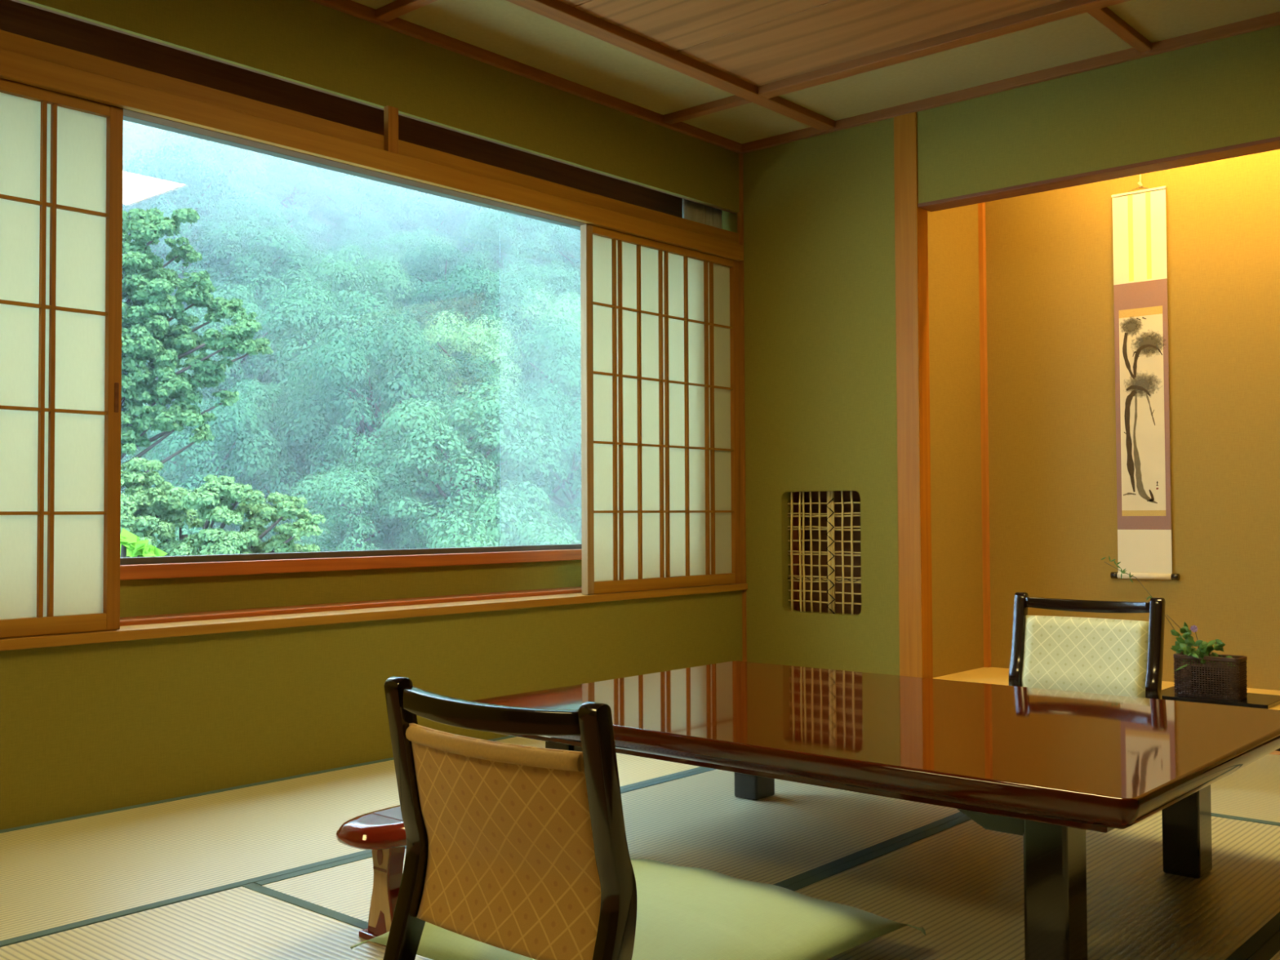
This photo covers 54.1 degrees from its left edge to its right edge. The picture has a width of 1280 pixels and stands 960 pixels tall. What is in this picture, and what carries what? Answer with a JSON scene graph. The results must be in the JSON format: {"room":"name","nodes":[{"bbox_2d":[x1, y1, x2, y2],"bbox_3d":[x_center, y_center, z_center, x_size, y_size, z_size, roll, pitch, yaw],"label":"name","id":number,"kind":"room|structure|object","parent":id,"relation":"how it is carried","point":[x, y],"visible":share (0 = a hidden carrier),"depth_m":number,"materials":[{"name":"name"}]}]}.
{"room":"traditional dwelling","nodes":[
{"label":"traditional dwelling","id":0,"kind":"room"},
{"bbox_2d":[0,0,742,830],"bbox_3d":[-1.620,-0.370,3.388,0.340,2.740,6.100,-2,-2,41],"label":"wall","id":1,"kind":"structure","parent":0,"point":[89,728],"depth_m":3.90,"materials":[{"name":"paint"}]},
{"bbox_2d":[120,548,582,580],"bbox_3d":[-0.985,0.281,4.226,0.085,0.042,3.780,-2,-2,41],"label":"trim","id":2,"kind":"structure","parent":1,"relation":"attached to","point":[156,571],"depth_m":4.12,"materials":[{"name":"red wood"}]},
{"bbox_2d":[120,115,582,564],"bbox_3d":[-1.008,-0.407,4.262,0.043,1.336,3.780,-2,-2,41],"label":"window","id":3,"kind":"structure","parent":1,"relation":"in","point":[270,556],"depth_m":4.21,"materials":[{"name":"metal"}]},
{"bbox_2d":[120,586,582,626],"bbox_3d":[-0.926,0.429,4.171,0.122,0.042,3.780,-2,-2,41],"label":"trim","id":4,"kind":"structure","parent":1,"relation":"attached to","point":[180,617],"depth_m":4.03,"materials":[{"name":"red wood"}]},
{"bbox_2d":[0,0,735,217],"bbox_3d":[-0.934,-1.399,4.220,0.322,0.645,3.780,-2,-2,41],"label":"trim","id":5,"kind":"structure","parent":1,"relation":"attached to","point":[17,17],"depth_m":4.07,"materials":[{"name":"brown wood"}]},
{"bbox_2d":[0,77,737,261],"bbox_3d":[-0.829,-0.992,4.098,0.052,0.002,3.750,-2,-2,41],"label":"trim","id":6,"kind":"structure","parent":1,"relation":"attached to","point":[127,113],"depth_m":3.93,"materials":[{"name":"brown wood"}]},
{"bbox_2d":[0,29,738,244],"bbox_3d":[-0.820,-1.088,4.113,0.051,0.057,3.780,-2,-2,41],"label":"trim","id":7,"kind":"structure","parent":1,"relation":"attached to","point":[17,43],"depth_m":3.86,"materials":[{"name":"brown wood"}]},
{"bbox_2d":[0,48,743,261],"bbox_3d":[-0.815,-1.026,4.098,0.077,0.067,3.766,-2,-2,41],"label":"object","id":8,"kind":"structure","parent":1,"relation":"attached to","point":[14,66],"depth_m":3.85,"materials":[{"name":"brown wood"}]},
{"bbox_2d":[0,582,747,650],"bbox_3d":[-0.827,0.433,4.084,0.142,0.028,3.780,-2,-2,41],"label":"trim","id":9,"kind":"structure","parent":1,"relation":"attached to","point":[127,633],"depth_m":3.85,"materials":[{"name":"brown wood"}]},
{"bbox_2d":[0,79,123,638],"bbox_3d":[-1.720,-0.311,3.037,0.034,1.408,0.942,-2,-2,41],"label":"screen","id":10,"kind":"object","parent":9,"relation":"on","point":[61,155],"visible":1,"depth_m":3.27,"materials":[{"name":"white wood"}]},
{"bbox_2d":[580,223,740,594],"bbox_3d":[0.105,-0.263,5.125,0.032,1.408,0.966,-2,-2,41],"label":"screen","id":11,"kind":"object","parent":9,"relation":"on","point":[660,508],"visible":1,"depth_m":5.09,"materials":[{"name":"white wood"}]},
{"bbox_2d":[383,105,398,153],"bbox_3d":[-0.809,-1.134,4.074,0.024,0.156,0.042,-2,-2,41],"label":"trim","id":12,"kind":"structure","parent":1,"relation":"attached to","point":[390,113],"depth_m":4.06,"materials":[{"name":"brown wood"}]},
{"bbox_3d":[-0.840,-1.253,4.185,0.014,0.014,3.695,-2,-2,41],"label":"rail","id":13,"kind":"object","parent":1,"relation":"attached to","visible":0},
{"bbox_2d":[682,198,721,228],"bbox_3d":[0.275,-0.391,5.433,0.045,1.635,0.272,-2,-2,41],"label":"curtain","id":14,"kind":"object","parent":13,"relation":"hanging from","point":[691,211],"visible":0.02,"depth_m":5.43,"materials":[{"name":"fabric"}]},
{"bbox_2d":[309,0,1279,153],"bbox_3d":[0.163,-1.606,1.790,4.500,0.136,6.000,-2,-2,41],"label":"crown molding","id":15,"kind":"structure","parent":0,"point":[737,76],"depth_m":4.32,"materials":[{"name":"wood"}]},
{"bbox_2d":[721,25,1279,675],"bbox_3d":[2.086,-0.369,4.132,4.940,2.740,0.100,-2,-2,41],"label":"wall","id":16,"kind":"structure","parent":0,"point":[820,257],"depth_m":5.09,"materials":[{"name":"paint"}]},
{"bbox_2d":[737,153,746,662],"bbox_3d":[0.447,-0.263,5.488,0.026,2.380,0.014,-2,-2,41],"label":"trim","id":17,"kind":"structure","parent":16,"relation":"attached to","point":[740,215],"depth_m":5.48,"materials":[{"name":"brown wood"}]},
{"bbox_2d":[787,490,861,614],"bbox_3d":[0.776,0.302,5.247,0.410,0.530,0.030,-2,-2,41],"label":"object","id":18,"kind":"object","parent":16,"relation":"in","point":[830,503],"visible":0.94,"depth_m":5.23,"materials":[{"name":"brown wood"}]},
{"bbox_2d":[801,490,861,614],"bbox_3d":[0.888,0.297,5.364,0.846,0.910,0.260,-2,-2,41],"label":"lattice","id":19,"kind":"object","parent":18,"relation":"in","point":[815,495],"visible":0.14,"depth_m":5.52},
{"bbox_2d":[790,492,802,610],"bbox_3d":[0.685,0.302,5.515,0.044,0.850,0.040,-2,-2,41],"label":"post","id":20,"kind":"object","parent":19,"relation":"in","point":[796,495],"visible":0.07,"depth_m":5.49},
{"bbox_2d":[893,111,933,678],"bbox_3d":[1.088,-0.265,4.984,0.102,2.410,0.088,-2,-2,41],"label":"wooden post","id":21,"kind":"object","parent":16,"relation":"attached to","point":[911,229],"depth_m":4.95,"materials":[{"name":"brown wood"}]},
{"bbox_2d":[917,136,1279,212],"bbox_3d":[2.103,-1.111,4.134,2.584,0.014,0.108,-2,-2,41],"label":"trim","id":22,"kind":"structure","parent":16,"relation":"attached to","point":[1271,144],"depth_m":4.48,"materials":[{"name":"wood"}]},
{"bbox_2d":[927,149,1279,690],"bbox_3d":[2.303,-0.424,4.352,2.700,2.620,0.565,-2,-2,41],"label":"wall","id":23,"kind":"structure","parent":0,"point":[1052,458],"depth_m":5.07,"materials":[{"name":"paint"}]},
{"bbox_2d":[977,202,991,667],"bbox_3d":[1.477,-0.351,5.380,0.024,2.300,0.027,-2,-2,41],"label":"trim","id":24,"kind":"structure","parent":23,"relation":"attached to","point":[981,206],"depth_m":5.37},
{"bbox_2d":[1110,173,1180,580],"bbox_3d":[1.978,-0.463,4.944,0.260,1.706,0.026,-2,-2,41],"label":"scroll","id":25,"kind":"object","parent":23,"relation":"hanging from","point":[1139,217],"visible":0.99,"depth_m":4.94,"materials":[{"name":"beige paper"}]},
{"bbox_2d":[1119,313,1165,510],"bbox_3d":[1.985,-0.268,4.933,0.197,0.776,0.002,-2,-2,41],"label":"painting","id":26,"kind":"object","parent":25,"relation":"on","point":[1142,336],"depth_m":4.94,"materials":[{"name":"beige"}]},
{"bbox_2d":[933,666,1279,710],"bbox_3d":[2.298,0.791,4.312,2.610,0.050,0.510,-2,-2,41],"label":"floor","id":27,"kind":"structure","parent":0,"point":[991,675],"depth_m":4.98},
{"bbox_2d":[1161,686,1279,709],"bbox_3d":[2.026,0.762,4.394,0.395,0.014,0.265,-2,-2,41],"label":"board","id":28,"kind":"object","parent":27,"relation":"on","point":[1253,700],"visible":0.62,"depth_m":4.30,"materials":[{"name":"black paint"}]},
{"bbox_2d":[1173,652,1247,700],"bbox_3d":[1.987,0.682,4.367,0.225,0.144,0.100,-2,-2,41],"label":"wicker basket","id":29,"kind":"object","parent":28,"relation":"on","point":[1200,680],"visible":0.95,"depth_m":4.33,"materials":[{"name":"wicker"}]},
{"bbox_2d":[1101,555,1235,671],"bbox_3d":[1.859,0.470,4.447,0.449,0.398,0.109,-2,-2,41],"label":"flower arrangement","id":30,"kind":"object","parent":29,"relation":"on","point":[1205,648],"visible":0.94,"depth_m":4.37,"materials":[{"name":"green plant"}]},
{"bbox_2d":[1174,690,1244,700],"bbox_3d":[1.987,0.751,4.365,0.215,0.006,0.090,-2,-2,41],"label":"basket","id":31,"kind":"object","parent":29,"relation":"on","point":[1206,694],"depth_m":4.32,"materials":[{"name":"wicker"}]},
{"bbox_3d":[0.194,0.902,1.705,4.650,0.085,6.000,-2,-2,41],"label":"floor","id":32,"kind":"structure","parent":0,"visible":0},
{"bbox_2d":[0,757,399,947],"bbox_3d":[-1.117,0.883,2.992,0.880,0.036,2.207,-2,-2,41],"label":"mat","id":33,"kind":"object","parent":32,"relation":"on","point":[56,876],"visible":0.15,"depth_m":2.96,"materials":[{"name":"wicker"}]},
{"bbox_2d":[0,882,432,959],"bbox_3d":[-0.459,0.846,1.759,1.730,0.036,0.878,-2,-2,41],"label":"mat","id":34,"kind":"object","parent":32,"relation":"on","point":[252,921],"visible":1,"depth_m":2.33,"materials":[{"name":"wicker"}]},
{"bbox_2d":[382,675,636,959],"bbox_3d":[-0.073,0.566,1.934,0.447,0.532,0.502,-2,-2,41],"label":"chair","id":35,"kind":"object","parent":34,"relation":"on","point":[522,850],"visible":1,"depth_m":1.75,"materials":[{"name":"fabric"}]},
{"bbox_2d":[350,858,925,959],"bbox_3d":[0.004,0.758,2.160,0.709,0.077,0.714,-2,-2,41],"label":"floor cushion","id":36,"kind":"object","parent":35,"relation":"on","point":[683,913],"visible":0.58,"depth_m":2.08,"materials":[{"name":"green fabric"}]},
{"bbox_2d":[487,735,706,790],"bbox_3d":[0.193,0.918,4.490,0.880,0.036,1.767,-2,-2,41],"label":"mat","id":37,"kind":"object","parent":32,"relation":"on","point":[633,771],"visible":0.02,"depth_m":3.85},
{"bbox_2d":[253,768,965,922],"bbox_3d":[0.092,0.878,3.037,0.878,0.036,1.767,-2,-2,41],"label":"mat","id":38,"kind":"object","parent":32,"relation":"on","point":[798,833],"visible":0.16,"depth_m":3.07,"materials":[{"name":"wicker"}]},
{"bbox_2d":[336,804,406,946],"bbox_3d":[-0.345,0.733,2.420,0.176,0.229,0.530,-2,-2,41],"label":"armrest","id":39,"kind":"object","parent":38,"relation":"on","point":[382,832],"visible":0.34,"depth_m":2.27,"materials":[{"name":"red paint"}]},
{"bbox_2d":[784,810,1279,959],"bbox_3d":[0.792,0.860,2.521,0.851,0.036,1.912,-2,-2,41],"label":"mat","id":40,"kind":"object","parent":32,"relation":"on","point":[961,881],"visible":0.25,"depth_m":2.56,"materials":[{"name":"wicker"}]},
{"bbox_2d":[471,661,1279,959],"bbox_3d":[0.518,0.684,2.824,1.569,0.340,1.087,-2,-2,41],"label":"table","id":41,"kind":"object","parent":40,"relation":"on","point":[1048,767],"visible":0.78,"depth_m":2.47,"materials":[{"name":"red paint"}]},
{"bbox_2d":[1210,754,1279,826],"bbox_3d":[2.096,0.875,3.303,1.785,0.036,0.976,-2,-2,41],"label":"mat","id":42,"kind":"object","parent":32,"relation":"on","point":[1251,793],"visible":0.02,"depth_m":3.45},
{"bbox_2d":[1008,591,1165,699],"bbox_3d":[1.199,0.605,3.582,0.447,0.532,0.502,-2,-2,41],"label":"chair","id":43,"kind":"object","parent":42,"relation":"on","point":[1097,655],"visible":0.61,"depth_m":3.72,"materials":[{"name":"fabric"}]},
{"bbox_2d":[1248,930,1279,959],"bbox_3d":[1.446,0.841,1.950,0.883,0.036,1.912,-2,-2,41],"label":"mat","id":44,"kind":"object","parent":32,"relation":"on","point":[1270,950],"visible":1,"depth_m":2.21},
{"label":"outside","id":45,"kind":"structure","parent":0,"visible":0},
{"bbox_2d":[120,129,582,551],"bbox_3d":[-10.305,-60.027,118.364,283.200,144.666,278.480,-2,-2,41],"label":"hillside","id":46,"kind":"structure","parent":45,"point":[229,527],"depth_m":49.60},
{"bbox_2d":[122,120,157,160],"bbox_3d":[-37.301,-22.384,87.957,8.032,7.484,7.239,0,-2,-16],"label":"broadleaf tree","id":47,"kind":"object","parent":46,"relation":"on","point":[125,124],"visible":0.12,"depth_m":86.73,"materials":[{"name":"green plant"}]},
{"bbox_2d":[120,528,167,557],"bbox_3d":[-2.579,3.604,6.230,0.415,6.732,0.832,1,-2,-30],"label":"young sapling","id":48,"kind":"object","parent":46,"relation":"on","point":[131,545],"visible":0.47,"depth_m":6.05,"materials":[{"name":"green plant"}]},
{"bbox_2d":[122,137,175,174],"bbox_3d":[-32.743,-19.291,84.460,6.362,7.633,6.961,0,-2,-22],"label":"broadleaf tree","id":49,"kind":"object","parent":46,"relation":"on","point":[138,144],"visible":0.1,"depth_m":83.53,"materials":[{"name":"green plant"}]},
{"bbox_2d":[120,428,180,493],"bbox_3d":[-21.250,0.041,50.309,5.572,5.806,5.359,0,-2,-10],"label":"broadleaf tree","id":50,"kind":"object","parent":46,"relation":"on","point":[123,460],"visible":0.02,"depth_m":49.82,"materials":[{"name":"green plant"}]},
{"bbox_2d":[122,122,179,173],"bbox_3d":[-34.326,-21.783,88.708,7.306,7.238,6.584,1,-2,-44],"label":"broadleaf tree","id":51,"kind":"object","parent":46,"relation":"on","point":[148,129],"visible":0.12,"depth_m":87.03,"materials":[{"name":"green plant"}]},
{"bbox_2d":[122,155,180,182],"bbox_3d":[-31.354,-16.595,79.146,5.609,8.045,6.178,-2,-2,43],"label":"broadleaf tree","id":52,"kind":"object","parent":46,"relation":"on","point":[141,159],"visible":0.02,"depth_m":78.26,"materials":[{"name":"green plant"}]},
{"bbox_2d":[122,177,182,208],"bbox_3d":[-30.048,-13.429,72.475,8.000,8.880,8.363,0,-2,4],"label":"broadleaf tree","id":53,"kind":"object","parent":46,"relation":"on","point":[123,180],"visible":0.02,"depth_m":71.05,"materials":[{"name":"green plant"}]},
{"bbox_2d":[121,322,215,453],"bbox_3d":[-21.339,-2.843,53.533,6.638,9.302,6.585,-1,-2,11],"label":"broadleaf tree","id":54,"kind":"object","parent":46,"relation":"on","point":[182,360],"visible":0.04,"depth_m":53.03,"materials":[{"name":"green plant"}]},
{"bbox_2d":[122,142,254,276],"bbox_3d":[-24.562,-12.485,67.007,8.171,10.441,7.816,0,-2,0],"label":"broadleaf tree","id":55,"kind":"object","parent":46,"relation":"on","point":[188,197],"visible":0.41,"depth_m":65.98,"materials":[{"name":"green plant"}]},
{"bbox_2d":[152,520,228,546],"bbox_3d":[-14.887,5.790,40.706,7.974,10.142,7.910,0,-2,0],"label":"broadleaf tree","id":56,"kind":"object","parent":46,"relation":"on","point":[195,530],"visible":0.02,"depth_m":39.74,"materials":[{"name":"green plant"}]},
{"bbox_2d":[120,207,273,488],"bbox_3d":[-6.587,1.781,16.572,3.156,10.988,1.892,0,-2,-3],"label":"leafy tree","id":57,"kind":"object","parent":46,"relation":"on","point":[146,333],"visible":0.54,"depth_m":16.53,"materials":[{"name":"green plant"}]},
{"bbox_2d":[136,129,271,216],"bbox_3d":[-25.997,-16.573,75.280,8.512,9.884,8.143,0,-2,-23],"label":"broadleaf tree","id":58,"kind":"object","parent":46,"relation":"on","point":[200,150],"visible":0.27,"depth_m":74.68,"materials":[{"name":"green plant"}]},
{"bbox_2d":[149,204,262,306],"bbox_3d":[-23.118,-10.202,64.349,6.554,7.638,6.851,1,-2,-30],"label":"broadleaf tree","id":59,"kind":"object","parent":46,"relation":"on","point":[194,242],"visible":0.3,"depth_m":63.13,"materials":[{"name":"green plant"}]},
{"bbox_2d":[151,128,262,193],"bbox_3d":[-29.362,-19.971,84.959,8.255,9.321,8.629,1,-2,-36],"label":"broadleaf tree","id":60,"kind":"object","parent":46,"relation":"on","point":[159,131],"visible":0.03,"depth_m":83.23,"materials":[{"name":"green plant"}]},
{"bbox_2d":[125,377,310,546],"bbox_3d":[-15.728,0.905,47.284,7.095,9.764,6.823,-2,-2,45],"label":"broadleaf tree","id":61,"kind":"object","parent":46,"relation":"on","point":[238,420],"visible":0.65,"depth_m":46.02,"materials":[{"name":"green plant"}]},
{"bbox_2d":[146,303,299,412],"bbox_3d":[-18.937,-3.730,55.934,7.276,8.454,6.606,-1,-2,22],"label":"broadleaf tree","id":62,"kind":"object","parent":46,"relation":"on","point":[229,374],"visible":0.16,"depth_m":54.45,"materials":[{"name":"green plant"}]},
{"bbox_2d":[120,456,325,555],"bbox_3d":[-4.833,3.456,13.589,2.907,7.458,1.537,0,-2,-4],"label":"leafy tree","id":63,"kind":"object","parent":46,"relation":"on","point":[145,511],"visible":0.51,"depth_m":13.53,"materials":[{"name":"green plant"}]},
{"bbox_2d":[209,147,271,188],"bbox_3d":[-28.192,-21.331,89.113,5.806,7.190,5.272,0,-2,-26],"label":"broadleaf tree","id":64,"kind":"object","parent":46,"relation":"on","point":[255,158],"visible":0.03,"depth_m":88.49,"materials":[{"name":"green plant"}]},
{"bbox_2d":[190,191,302,293],"bbox_3d":[-21.237,-11.286,67.285,6.540,8.023,6.593,-1,-2,11],"label":"broadleaf tree","id":65,"kind":"object","parent":46,"relation":"on","point":[263,217],"visible":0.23,"depth_m":65.97,"materials":[{"name":"green plant"}]},
{"bbox_2d":[173,218,351,335],"bbox_3d":[-19.214,-8.770,63.783,8.238,8.653,7.480,-1,-2,36],"label":"broadleaf tree","id":66,"kind":"object","parent":46,"relation":"on","point":[285,258],"visible":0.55,"depth_m":62.32,"materials":[{"name":"green plant"}]},
{"bbox_2d":[207,379,328,471],"bbox_3d":[-15.620,-1.089,52.146,4.951,6.083,5.453,1,-2,-28],"label":"broadleaf tree","id":67,"kind":"object","parent":46,"relation":"on","point":[273,392],"visible":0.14,"depth_m":51.06,"materials":[{"name":"green plant"}]},
{"bbox_2d":[192,266,348,398],"bbox_3d":[-16.952,-5.288,58.422,7.644,9.166,7.949,-1,-2,29],"label":"broadleaf tree","id":68,"kind":"object","parent":46,"relation":"on","point":[251,298],"visible":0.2,"depth_m":57.16,"materials":[{"name":"green plant"}]},
{"bbox_2d":[238,193,332,260],"bbox_3d":[-21.115,-13.705,72.781,5.434,5.880,5.651,-1,-2,10],"label":"broadleaf tree","id":69,"kind":"object","parent":46,"relation":"on","point":[298,214],"visible":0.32,"depth_m":72.63,"materials":[{"name":"green plant"}]},
{"bbox_2d":[245,157,335,223],"bbox_3d":[-22.084,-17.205,79.011,5.611,5.817,5.367,-1,-2,20],"label":"broadleaf tree","id":70,"kind":"object","parent":46,"relation":"on","point":[304,197],"visible":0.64,"depth_m":78.42,"materials":[{"name":"green plant"}]},
{"bbox_2d":[245,151,343,189],"bbox_3d":[-23.198,-21.039,85.300,7.181,8.497,7.240,-1,-2,23],"label":"broadleaf tree","id":71,"kind":"object","parent":46,"relation":"on","point":[262,155],"visible":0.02,"depth_m":84.25,"materials":[{"name":"green plant"}]},
{"bbox_2d":[260,155,351,217],"bbox_3d":[-21.573,-18.502,81.029,6.030,7.684,6.079,0,-2,-2],"label":"broadleaf tree","id":72,"kind":"object","parent":46,"relation":"on","point":[304,166],"visible":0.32,"depth_m":79.79,"materials":[{"name":"green plant"}]},
{"bbox_2d":[226,284,402,429],"bbox_3d":[-13.777,-3.929,55.539,8.059,9.448,8.424,1,-2,-43],"label":"broadleaf tree","id":73,"kind":"object","parent":46,"relation":"on","point":[326,317],"visible":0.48,"depth_m":53.85,"materials":[{"name":"green plant"}]},
{"bbox_2d":[271,360,405,463],"bbox_3d":[-11.722,-1.827,51.133,6.038,6.150,6.311,-1,-2,28],"label":"broadleaf tree","id":74,"kind":"object","parent":46,"relation":"on","point":[296,389],"visible":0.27,"depth_m":49.83,"materials":[{"name":"green plant"}]},
{"bbox_2d":[295,238,382,313],"bbox_3d":[-17.022,-10.223,69.462,5.743,6.438,5.696,-1,-2,34],"label":"broadleaf tree","id":75,"kind":"object","parent":46,"relation":"on","point":[331,250],"visible":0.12,"depth_m":68.81,"materials":[{"name":"green plant"}]},
{"bbox_2d":[281,244,417,362],"bbox_3d":[-14.540,-7.530,63.615,7.194,9.257,7.253,-1,-2,28],"label":"broadleaf tree","id":76,"kind":"object","parent":46,"relation":"on","point":[339,268],"visible":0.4,"depth_m":62.66,"materials":[{"name":"green plant"}]},
{"bbox_2d":[306,168,414,208],"bbox_3d":[-18.361,-19.380,84.558,7.331,8.392,7.623,0,-2,4],"label":"broadleaf tree","id":77,"kind":"object","parent":46,"relation":"on","point":[326,171],"visible":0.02,"depth_m":82.68,"materials":[{"name":"green plant"}]},
{"bbox_2d":[269,309,456,475],"bbox_3d":[-10.485,-1.952,48.689,7.070,9.539,7.013,-1,-2,23],"label":"broadleaf tree","id":78,"kind":"object","parent":46,"relation":"on","point":[400,375],"visible":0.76,"depth_m":47.64,"materials":[{"name":"green plant"}]},
{"bbox_2d":[287,449,439,551],"bbox_3d":[-9.680,1.914,43.340,5.457,6.020,5.413,-1,-2,8],"label":"broadleaf tree","id":79,"kind":"object","parent":46,"relation":"on","point":[348,523],"visible":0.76,"depth_m":42.67,"materials":[{"name":"green plant"}]},
{"bbox_2d":[328,209,401,284],"bbox_3d":[-16.366,-12.559,74.703,4.752,6.839,4.791,-1,-2,15],"label":"broadleaf tree","id":80,"kind":"object","parent":46,"relation":"on","point":[366,237],"visible":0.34,"depth_m":73.75,"materials":[{"name":"green plant"}]},
{"bbox_2d":[311,172,419,253],"bbox_3d":[-17.168,-14.808,77.547,6.513,8.847,6.808,-1,-2,29],"label":"broadleaf tree","id":81,"kind":"object","parent":46,"relation":"on","point":[349,200],"visible":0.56,"depth_m":76.47,"materials":[{"name":"green plant"}]},
{"bbox_2d":[360,225,461,314],"bbox_3d":[-12.764,-10.248,70.147,6.116,7.923,5.553,1,-2,-30],"label":"broadleaf tree","id":82,"kind":"object","parent":46,"relation":"on","point":[418,237],"visible":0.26,"depth_m":69.23,"materials":[{"name":"green plant"}]},
{"bbox_2d":[367,178,458,231],"bbox_3d":[-14.966,-16.981,82.692,6.646,8.099,6.947,0,-2,-14],"label":"broadleaf tree","id":83,"kind":"object","parent":46,"relation":"on","point":[414,193],"visible":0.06,"depth_m":80.86,"materials":[{"name":"green plant"}]},
{"bbox_2d":[368,195,475,284],"bbox_3d":[-13.194,-13.043,75.962,6.866,7.888,6.568,-1,-2,11],"label":"broadleaf tree","id":84,"kind":"object","parent":46,"relation":"on","point":[422,220],"visible":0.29,"depth_m":75.17,"materials":[{"name":"green plant"}]},
{"bbox_2d":[391,301,471,355],"bbox_3d":[-10.141,-6.485,62.268,4.823,4.752,4.379,0,-2,-9],"label":"broadleaf tree","id":85,"kind":"object","parent":46,"relation":"on","point":[433,305],"visible":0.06,"depth_m":61.53,"materials":[{"name":"green plant"}]},
{"bbox_2d":[382,240,495,321],"bbox_3d":[-10.730,-8.990,67.096,5.933,7.252,6.534,0,-2,-20],"label":"broadleaf tree","id":86,"kind":"object","parent":46,"relation":"on","point":[424,259],"visible":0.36,"depth_m":65.73,"materials":[{"name":"green plant"}]},
{"bbox_2d":[408,192,472,247],"bbox_3d":[-12.668,-15.493,80.695,5.114,6.237,4.643,-2,-2,44],"label":"broadleaf tree","id":87,"kind":"object","parent":46,"relation":"on","point":[450,202],"visible":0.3,"depth_m":79.88,"materials":[{"name":"green plant"}]},
{"bbox_2d":[385,336,502,436],"bbox_3d":[-8.047,-2.840,52.077,5.127,6.476,5.169,-1,-2,29],"label":"broadleaf tree","id":88,"kind":"object","parent":46,"relation":"on","point":[462,361],"visible":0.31,"depth_m":51.15,"materials":[{"name":"green plant"}]},
{"bbox_2d":[320,378,568,542],"bbox_3d":[-6.532,0.544,45.024,7.672,8.309,7.978,-1,-2,19],"label":"broadleaf tree","id":89,"kind":"object","parent":46,"relation":"on","point":[394,421],"visible":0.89,"depth_m":43.70,"materials":[{"name":"green plant"}]},
{"bbox_2d":[388,310,529,425],"bbox_3d":[-7.440,-3.603,53.542,6.176,7.344,6.352,-1,-2,21],"label":"broadleaf tree","id":90,"kind":"object","parent":46,"relation":"on","point":[480,333],"visible":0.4,"depth_m":52.49,"materials":[{"name":"green plant"}]},
{"bbox_2d":[401,395,532,498],"bbox_3d":[-6.517,-0.323,48.038,5.239,5.843,4.756,0,-2,-10],"label":"broadleaf tree","id":91,"kind":"object","parent":46,"relation":"on","point":[471,438],"visible":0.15,"depth_m":46.87,"materials":[{"name":"green plant"}]},
{"bbox_2d":[386,262,558,378],"bbox_3d":[-7.634,-5.980,58.497,8.267,8.149,7.908,-1,-2,21],"label":"broadleaf tree","id":92,"kind":"object","parent":46,"relation":"on","point":[495,291],"visible":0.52,"depth_m":56.88,"materials":[{"name":"green plant"}]},
{"bbox_2d":[451,200,542,248],"bbox_3d":[-7.633,-15.428,75.357,6.986,9.808,6.929,0,-2,-1],"label":"broadleaf tree","id":93,"kind":"object","parent":46,"relation":"on","point":[470,208],"visible":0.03,"depth_m":73.70,"materials":[{"name":"green plant"}]},
{"bbox_2d":[420,488,580,548],"bbox_3d":[-4.196,5.235,38.649,7.447,9.954,7.508,-2,-2,41],"label":"broadleaf tree","id":94,"kind":"object","parent":46,"relation":"on","point":[531,534],"visible":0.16,"depth_m":38.91,"materials":[{"name":"green plant"}]},
{"bbox_2d":[462,208,559,290],"bbox_3d":[-7.004,-10.948,67.943,5.443,7.899,5.995,0,-2,-3],"label":"broadleaf tree","id":95,"kind":"object","parent":46,"relation":"on","point":[525,221],"visible":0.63,"depth_m":66.83,"materials":[{"name":"green plant"}]},
{"bbox_2d":[461,206,580,274],"bbox_3d":[-6.091,-12.698,70.586,7.726,8.256,7.664,0,-2,4],"label":"broadleaf tree","id":96,"kind":"object","parent":46,"relation":"on","point":[551,226],"visible":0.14,"depth_m":68.65,"materials":[{"name":"green plant"}]},
{"bbox_2d":[469,293,579,377],"bbox_3d":[-5.277,-5.693,59.275,6.285,5.979,6.012,0,-2,-14],"label":"broadleaf tree","id":97,"kind":"object","parent":46,"relation":"on","point":[543,305],"visible":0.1,"depth_m":57.93,"materials":[{"name":"green plant"}]},
{"bbox_2d":[474,287,581,399],"bbox_3d":[-4.157,-4.991,57.793,6.562,7.803,6.748,-1,-2,21],"label":"broadleaf tree","id":98,"kind":"object","parent":46,"relation":"on","point":[576,322],"visible":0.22,"depth_m":56.65,"materials":[{"name":"green plant"}]},
{"bbox_2d":[481,259,580,327],"bbox_3d":[-5.347,-8.049,63.291,6.208,6.270,6.490,-1,-2,26],"label":"broadleaf tree","id":99,"kind":"object","parent":46,"relation":"on","point":[535,273],"visible":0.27,"depth_m":62.52,"materials":[{"name":"green plant"}]},
{"bbox_2d":[482,384,581,544],"bbox_3d":[-2.852,0.757,48.235,6.299,8.710,6.248,0,-2,0],"label":"broadleaf tree","id":100,"kind":"object","parent":46,"relation":"on","point":[559,427],"visible":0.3,"depth_m":46.90,"materials":[{"name":"green plant"}]},
{"bbox_2d":[493,314,581,469],"bbox_3d":[-2.579,-2.163,53.302,7.369,9.886,7.663,-1,-2,28],"label":"broadleaf tree","id":101,"kind":"object","parent":46,"relation":"on","point":[551,373],"visible":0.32,"depth_m":52.17,"materials":[{"name":"green plant"}]},
{"bbox_2d":[536,226,580,298],"bbox_3d":[-2.515,-10.643,67.209,6.094,7.267,5.860,-1,-2,27],"label":"broadleaf tree","id":102,"kind":"object","parent":46,"relation":"on","point":[577,244],"visible":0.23,"depth_m":66.44,"materials":[{"name":"green plant"}]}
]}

